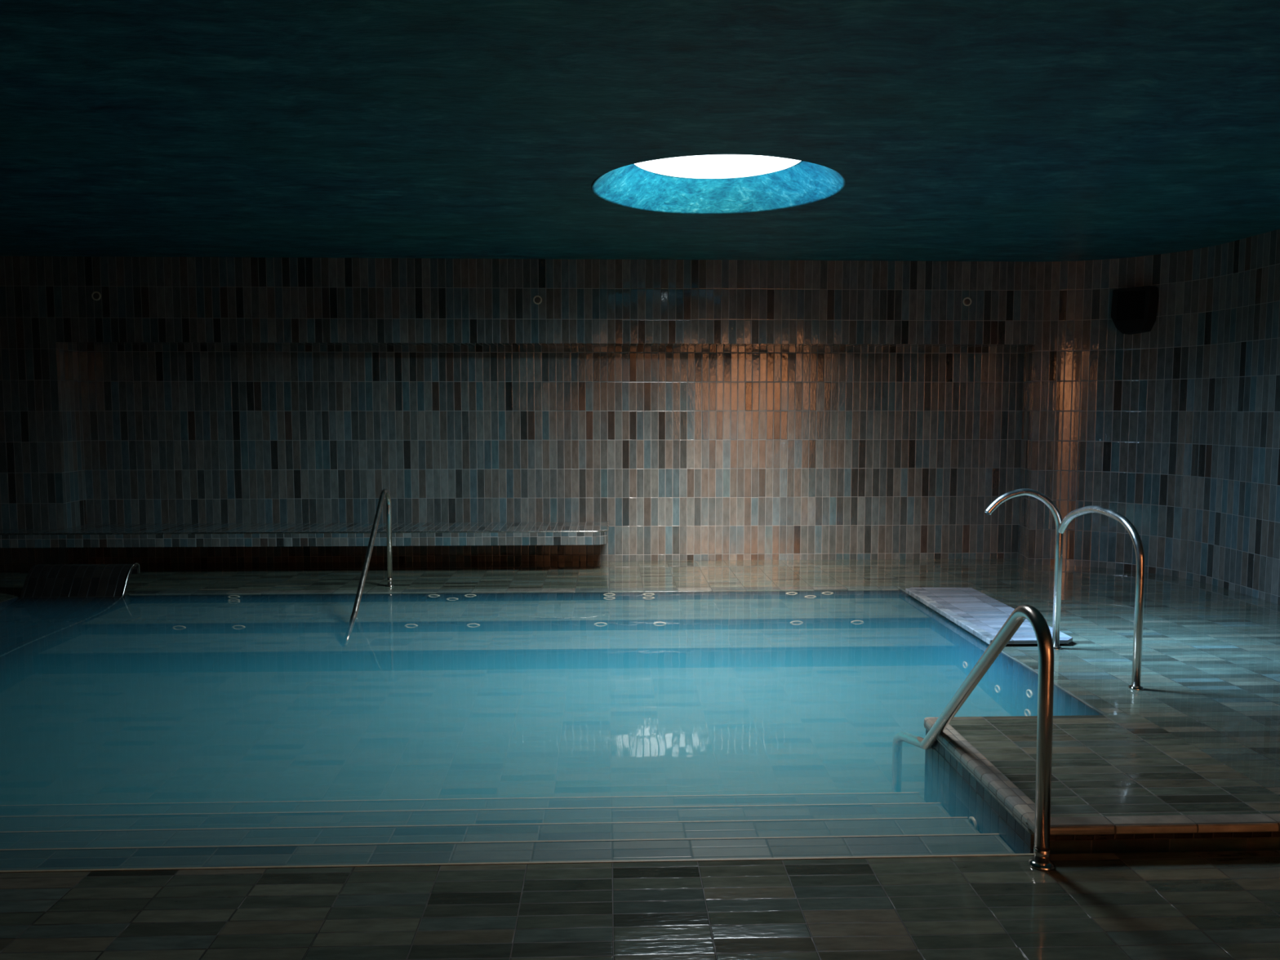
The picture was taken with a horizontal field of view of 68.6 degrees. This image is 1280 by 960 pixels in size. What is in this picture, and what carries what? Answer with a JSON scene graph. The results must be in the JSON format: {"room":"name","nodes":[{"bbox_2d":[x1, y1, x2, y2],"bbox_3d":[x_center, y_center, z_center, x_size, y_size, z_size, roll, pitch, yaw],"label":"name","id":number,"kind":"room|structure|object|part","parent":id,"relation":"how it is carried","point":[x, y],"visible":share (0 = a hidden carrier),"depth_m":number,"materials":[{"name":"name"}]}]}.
{"room":"indoor swimming pool","nodes":[
{"label":"indoor swimming pool","id":0,"kind":"room"},
{"bbox_2d":[0,595,20,610],"bbox_3d":[-4.874,1.402,5.258,0.012,0.599,4.600,0,4,-2],"label":"wall","id":1,"kind":"structure","parent":0,"point":[4,604],"depth_m":7.32,"materials":[{"name":"tile"}]},
{"bbox_2d":[0,665,1011,804],"bbox_3d":[-1.317,1.509,5.389,7.130,0.404,4.600,0,4,-2],"label":"floor","id":2,"kind":"structure","parent":0,"point":[322,735],"depth_m":5.34,"materials":[{"name":"tile"}]},
{"bbox_2d":[0,563,140,693],"bbox_3d":[-4.487,1.142,6.455,0.808,0.733,2.606,0,4,-2],"label":"steps","id":3,"kind":"structure","parent":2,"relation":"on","point":[51,611],"depth_m":7.26,"materials":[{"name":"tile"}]},
{"bbox_2d":[37,591,955,674],"bbox_3d":[-0.951,1.219,7.054,6.258,0.488,1.262,0,4,-2],"label":"bench","id":4,"kind":"object","parent":2,"relation":"on","point":[702,629],"visible":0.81,"depth_m":6.85,"materials":[{"name":"tile"}]},
{"bbox_2d":[172,625,186,630],"bbox_3d":[-3.376,1.082,6.861,0.100,0.032,0.010,0,4,-2],"label":"jet","id":5,"kind":"object","parent":4,"relation":"attached to","point":[178,627],"visible":1,"depth_m":6.86,"materials":[{"name":"beige plastic"}]},
{"bbox_2d":[227,600,239,603],"bbox_3d":[-3.284,0.986,7.577,0.100,0.024,0.010,0,4,-2],"label":"jet","id":6,"kind":"object","parent":4,"relation":"attached to","point":[230,602],"visible":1,"depth_m":7.58,"materials":[{"name":"beige plastic"}]},
{"bbox_2d":[227,598,239,601],"bbox_3d":[-3.284,0.972,7.576,0.100,0.024,0.010,0,4,-2],"label":"jet","id":7,"kind":"object","parent":4,"relation":"attached to","point":[233,599],"visible":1,"depth_m":7.58,"materials":[{"name":"beige plastic"}]},
{"bbox_2d":[227,595,239,598],"bbox_3d":[-3.284,0.945,7.574,0.100,0.024,0.010,0,4,-2],"label":"jet","id":8,"kind":"object","parent":4,"relation":"attached to","point":[231,596],"visible":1,"depth_m":7.57,"materials":[{"name":"beige plastic"}]},
{"bbox_2d":[231,625,245,629],"bbox_3d":[-2.946,1.081,6.876,0.100,0.032,0.010,0,4,-2],"label":"jet","id":9,"kind":"object","parent":4,"relation":"attached to","point":[235,627],"visible":1,"depth_m":6.87,"materials":[{"name":"beige plastic"}]},
{"bbox_2d":[404,623,417,628],"bbox_3d":[-1.690,1.078,6.919,0.100,0.032,0.010,0,4,-2],"label":"jet","id":10,"kind":"object","parent":4,"relation":"attached to","point":[409,625],"visible":1,"depth_m":6.92,"materials":[{"name":"beige plastic"}]},
{"bbox_2d":[427,594,439,597],"bbox_3d":[-1.679,0.944,7.629,0.100,0.024,0.010,0,4,-2],"label":"jet","id":11,"kind":"object","parent":4,"relation":"attached to","point":[430,595],"visible":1,"depth_m":7.63,"materials":[{"name":"beige plastic"}]},
{"bbox_2d":[446,597,457,600],"bbox_3d":[-1.530,0.972,7.636,0.100,0.024,0.010,0,4,-2],"label":"jet","id":12,"kind":"object","parent":4,"relation":"attached to","point":[449,598],"visible":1,"depth_m":7.63,"materials":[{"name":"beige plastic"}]},
{"bbox_2d":[464,594,476,597],"bbox_3d":[-1.384,0.943,7.639,0.100,0.024,0.010,0,4,-2],"label":"jet","id":13,"kind":"object","parent":4,"relation":"attached to","point":[466,595],"visible":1,"depth_m":7.64,"materials":[{"name":"beige plastic"}]},
{"bbox_2d":[466,623,479,627],"bbox_3d":[-1.234,1.077,6.935,0.100,0.032,0.010,0,4,-2],"label":"jet","id":14,"kind":"object","parent":4,"relation":"attached to","point":[470,625],"visible":1,"depth_m":6.93,"materials":[{"name":"beige plastic"}]},
{"bbox_3d":[-0.938,1.315,6.706,6.258,0.349,0.539,0,4,-2],"label":"seat","id":15,"kind":"part","parent":4,"relation":"part of","materials":[{"name":"tile"}]},
{"bbox_3d":[-0.960,1.228,7.328,6.258,0.428,0.717,0,4,-2],"label":"seat","id":16,"kind":"part","parent":4,"relation":"part of","materials":[{"name":"tile"}]},
{"bbox_3d":[-0.972,0.958,7.664,6.258,0.060,0.006,0,4,-2],"label":"backrest","id":17,"kind":"part","parent":4,"relation":"part of","materials":[{"name":"tile"}]},
{"bbox_2d":[594,622,607,626],"bbox_3d":[-0.293,1.074,6.967,0.100,0.032,0.010,0,4,-2],"label":"jet","id":18,"kind":"object","parent":4,"relation":"attached to","point":[599,624],"visible":1,"depth_m":6.97,"materials":[{"name":"beige plastic"}]},
{"bbox_2d":[603,596,615,599],"bbox_3d":[-0.251,0.969,7.680,0.100,0.024,0.010,0,4,-2],"label":"jet","id":19,"kind":"object","parent":4,"relation":"attached to","point":[605,597],"visible":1,"depth_m":7.68,"materials":[{"name":"beige plastic"}]},
{"bbox_2d":[603,593,615,595],"bbox_3d":[-0.251,0.940,7.678,0.100,0.024,0.010,0,4,-2],"label":"jet","id":20,"kind":"object","parent":4,"relation":"attached to","point":[604,594],"visible":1,"depth_m":7.68,"materials":[{"name":"beige plastic"}]},
{"bbox_2d":[642,596,654,599],"bbox_3d":[0.071,0.969,7.691,0.100,0.024,0.010,0,4,-2],"label":"jet","id":21,"kind":"object","parent":4,"relation":"attached to","point":[644,597],"visible":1,"depth_m":7.69,"materials":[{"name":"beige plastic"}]},
{"bbox_2d":[642,592,654,595],"bbox_3d":[0.071,0.940,7.689,0.100,0.024,0.010,0,4,-2],"label":"jet","id":22,"kind":"object","parent":4,"relation":"attached to","point":[647,593],"visible":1,"depth_m":7.69,"materials":[{"name":"beige plastic"}]},
{"bbox_2d":[653,622,666,626],"bbox_3d":[0.147,1.073,6.982,0.100,0.032,0.010,0,4,-2],"label":"jet","id":23,"kind":"object","parent":4,"relation":"attached to","point":[656,624],"visible":1,"depth_m":6.98,"materials":[{"name":"beige plastic"}]},
{"bbox_2d":[786,591,797,595],"bbox_3d":[1.253,0.936,7.730,0.100,0.024,0.010,0,4,-2],"label":"jet","id":24,"kind":"object","parent":4,"relation":"attached to","point":[788,593],"visible":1,"depth_m":7.73,"materials":[{"name":"beige plastic"}]},
{"bbox_2d":[790,620,803,625],"bbox_3d":[1.173,1.070,7.018,0.100,0.032,0.010,0,4,-2],"label":"jet","id":25,"kind":"object","parent":4,"relation":"attached to","point":[796,622],"visible":1,"depth_m":7.02,"materials":[{"name":"beige plastic"}]},
{"bbox_2d":[804,595,816,598],"bbox_3d":[1.408,0.965,7.737,0.100,0.024,0.010,0,4,-2],"label":"jet","id":26,"kind":"object","parent":4,"relation":"attached to","point":[808,596],"visible":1,"depth_m":7.74,"materials":[{"name":"beige plastic"}]},
{"bbox_2d":[822,591,833,595],"bbox_3d":[1.551,0.936,7.740,0.100,0.024,0.010,0,4,-2],"label":"jet","id":27,"kind":"object","parent":4,"relation":"attached to","point":[824,593],"visible":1,"depth_m":7.74,"materials":[{"name":"beige plastic"}]},
{"bbox_2d":[850,620,863,624],"bbox_3d":[1.631,1.069,7.033,0.100,0.032,0.010,0,4,-2],"label":"jet","id":28,"kind":"object","parent":4,"relation":"attached to","point":[854,622],"visible":1,"depth_m":7.03,"materials":[{"name":"beige plastic"}]},
{"bbox_2d":[0,791,1015,870],"bbox_3d":[-1.747,1.518,3.660,6.128,0.452,1.182,0,4,-2],"label":"steps","id":29,"kind":"structure","parent":2,"relation":"on","point":[673,827],"depth_m":3.63,"materials":[{"name":"tile"}]},
{"bbox_2d":[0,853,1034,872],"bbox_3d":[-1.732,1.274,3.046,6.140,0.017,0.011,0,4,-2],"label":"trim","id":30,"kind":"structure","parent":29,"relation":"attached to","point":[1024,854],"depth_m":3.09,"materials":[{"name":"tile"}]},
{"bbox_2d":[924,715,1279,853],"bbox_3d":[1.805,1.441,3.741,1.002,0.654,1.130,0,4,-2],"label":"platform","id":31,"kind":"object","parent":2,"relation":"on","point":[1121,784],"visible":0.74,"depth_m":3.54,"materials":[{"name":"tile"}]},
{"bbox_2d":[968,816,977,830],"bbox_3d":[1.312,1.361,3.697,0.010,0.060,0.080,0,4,-2],"label":"jet","id":32,"kind":"object","parent":31,"relation":"attached to","point":[971,819],"visible":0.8,"depth_m":3.69,"materials":[{"name":"beige plastic"}]},
{"bbox_2d":[0,256,1038,570],"bbox_3d":[-1.046,-0.521,8.991,12.330,3.262,0.570,0,4,-2],"label":"wall","id":33,"kind":"structure","parent":0,"point":[696,409],"depth_m":9.01,"materials":[{"name":"tile"}]},
{"bbox_2d":[91,291,101,300],"bbox_3d":[-4.918,-1.665,8.478,0.082,0.082,0.010,0,4,-2],"label":"wall spotlight","id":34,"kind":"object","parent":33,"relation":"attached to","point":[95,295],"visible":1,"depth_m":8.48,"materials":[{"name":"beige plastic"}]},
{"bbox_2d":[0,520,608,547],"bbox_3d":[-3.596,0.502,8.701,6.607,0.129,0.729,0,4,-2],"label":"bench","id":35,"kind":"object","parent":33,"relation":"attached to","point":[535,533],"visible":1,"depth_m":8.41,"materials":[{"name":"tile"}]},
{"bbox_3d":[-3.596,0.445,8.693,6.607,0.013,0.722,0,4,-2],"label":"edge trim","id":36,"kind":"part","parent":35,"relation":"part of","materials":[{"name":"tile"}]},
{"bbox_2d":[533,295,542,304],"bbox_3d":[-0.942,-1.655,8.616,0.082,0.082,0.010,0,4,-2],"label":"wall spotlight","id":37,"kind":"object","parent":33,"relation":"attached to","point":[537,300],"visible":1,"depth_m":8.62,"materials":[{"name":"beige plastic"}]},
{"bbox_2d":[962,297,971,306],"bbox_3d":[3.057,-1.666,8.754,0.082,0.082,0.010,0,4,-2],"label":"wall spotlight","id":38,"kind":"object","parent":33,"relation":"attached to","point":[966,301],"visible":1,"depth_m":8.75,"materials":[{"name":"beige plastic"}]},
{"bbox_2d":[0,0,1279,262],"bbox_3d":[-0.828,-1.657,2.564,12.330,0.188,13.220,0,4,-2],"label":"ceiling","id":39,"kind":"structure","parent":0,"point":[1035,131],"depth_m":4.47,"materials":[{"name":"teal paint"}]},
{"bbox_2d":[591,155,845,213],"bbox_3d":[0.484,-1.908,5.821,1.564,0.188,1.564,0,4,-2],"label":"shaft","id":40,"kind":"structure","parent":39,"relation":"attached to","point":[632,186],"depth_m":6.33,"materials":[{"name":"teal paint"}]},
{"bbox_2d":[0,558,1279,959],"bbox_3d":[-0.828,1.588,2.813,12.330,0.603,13.220,0,4,-2],"label":"floor","id":41,"kind":"structure","parent":0,"point":[1210,679],"depth_m":2.92,"materials":[{"name":"tile"}]},
{"bbox_2d":[342,488,394,646],"bbox_3d":[-2.078,0.621,7.183,0.070,1.015,1.427,0,4,-2],"label":"pool handrail","id":42,"kind":"object","parent":41,"relation":"on","point":[384,492],"visible":0.98,"depth_m":7.36,"materials":[{"name":"silver metal"}]},
{"bbox_2d":[891,604,1054,871],"bbox_3d":[1.292,0.998,3.813,0.081,1.246,1.589,0,4,-2],"label":"pool handrail","id":43,"kind":"object","parent":41,"relation":"on","point":[1041,860],"visible":1,"depth_m":3.06,"materials":[{"name":"silver metal"}]},
{"bbox_2d":[905,587,1072,644],"bbox_3d":[2.446,0.959,6.769,0.560,0.050,1.745,0,4,-2],"label":"slab","id":44,"kind":"object","parent":41,"relation":"on","point":[976,612],"visible":0.76,"depth_m":6.74,"materials":[{"name":"tile"}]},
{"bbox_2d":[984,488,1145,690],"bbox_3d":[2.406,0.584,5.387,0.539,1.004,0.914,0,4,-2],"label":"spout","id":45,"kind":"object","parent":41,"relation":"on","point":[1061,525],"visible":0.98,"depth_m":5.45,"materials":[{"name":"silver metal"}]},
{"bbox_2d":[899,589,1102,715],"bbox_3d":[2.221,1.340,6.061,0.012,0.599,3.480,0,4,-2],"label":"wall","id":46,"kind":"structure","parent":0,"point":[1013,679],"depth_m":5.75,"materials":[{"name":"tile"}]},
{"bbox_2d":[128,586,898,595],"bbox_3d":[-0.988,0.914,7.718,6.270,0.018,0.121,0,4,-2],"label":"trim","id":47,"kind":"structure","parent":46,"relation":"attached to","point":[847,588],"depth_m":7.68,"materials":[{"name":"tile"}]},
{"bbox_2d":[962,661,968,668],"bbox_3d":[2.199,1.253,6.344,0.010,0.048,0.076,0,4,-2],"label":"jet","id":48,"kind":"object","parent":46,"relation":"attached to","point":[964,663],"visible":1,"depth_m":6.34,"materials":[{"name":"beige plastic"}]},
{"bbox_2d":[994,684,1000,693],"bbox_3d":[2.217,1.298,5.816,0.010,0.048,0.076,0,4,-2],"label":"jet","id":49,"kind":"object","parent":46,"relation":"attached to","point":[997,690],"visible":1,"depth_m":5.81,"materials":[{"name":"beige plastic"}]},
{"bbox_2d":[896,586,1108,715],"bbox_3d":[2.229,1.039,6.095,0.020,0.018,3.595,0,4,-2],"label":"trim","id":50,"kind":"structure","parent":46,"relation":"attached to","point":[1082,700],"depth_m":5.02,"materials":[{"name":"tile"}]},
{"bbox_2d":[1024,709,1031,715],"bbox_3d":[2.232,1.345,5.399,0.010,0.048,0.076,0,4,-2],"label":"jet","id":51,"kind":"object","parent":46,"relation":"attached to","point":[1027,713],"visible":0.77,"depth_m":5.40,"materials":[{"name":"beige plastic"}]},
{"bbox_2d":[1026,688,1032,698],"bbox_3d":[2.232,1.227,5.376,0.010,0.048,0.076,0,4,-2],"label":"jet","id":52,"kind":"object","parent":46,"relation":"attached to","point":[1028,692],"visible":1,"depth_m":5.37,"materials":[{"name":"beige plastic"}]},
{"bbox_2d":[1028,229,1279,604],"bbox_3d":[4.575,-0.170,4.420,1.410,3.262,10.120,0,4,-2],"label":"wall","id":53,"kind":"structure","parent":0,"point":[1172,428],"depth_m":8.32,"materials":[{"name":"tile"}]},
{"bbox_2d":[1111,285,1159,334],"bbox_3d":[4.443,-1.521,8.433,0.196,0.409,0.348,-4,6,-43],"label":"wall speaker","id":54,"kind":"object","parent":53,"relation":"attached to","point":[1134,310],"visible":1,"depth_m":8.35,"materials":[{"name":"black plastic"}]},
{"bbox_2d":[1116,290,1145,320],"bbox_3d":[4.377,-1.555,8.362,0.007,0.250,0.230,-4,6,-43],"label":"grille","id":55,"kind":"object","parent":54,"relation":"attached to","point":[1131,304],"depth_m":8.36,"materials":[{"name":"black metal"}]}
]}

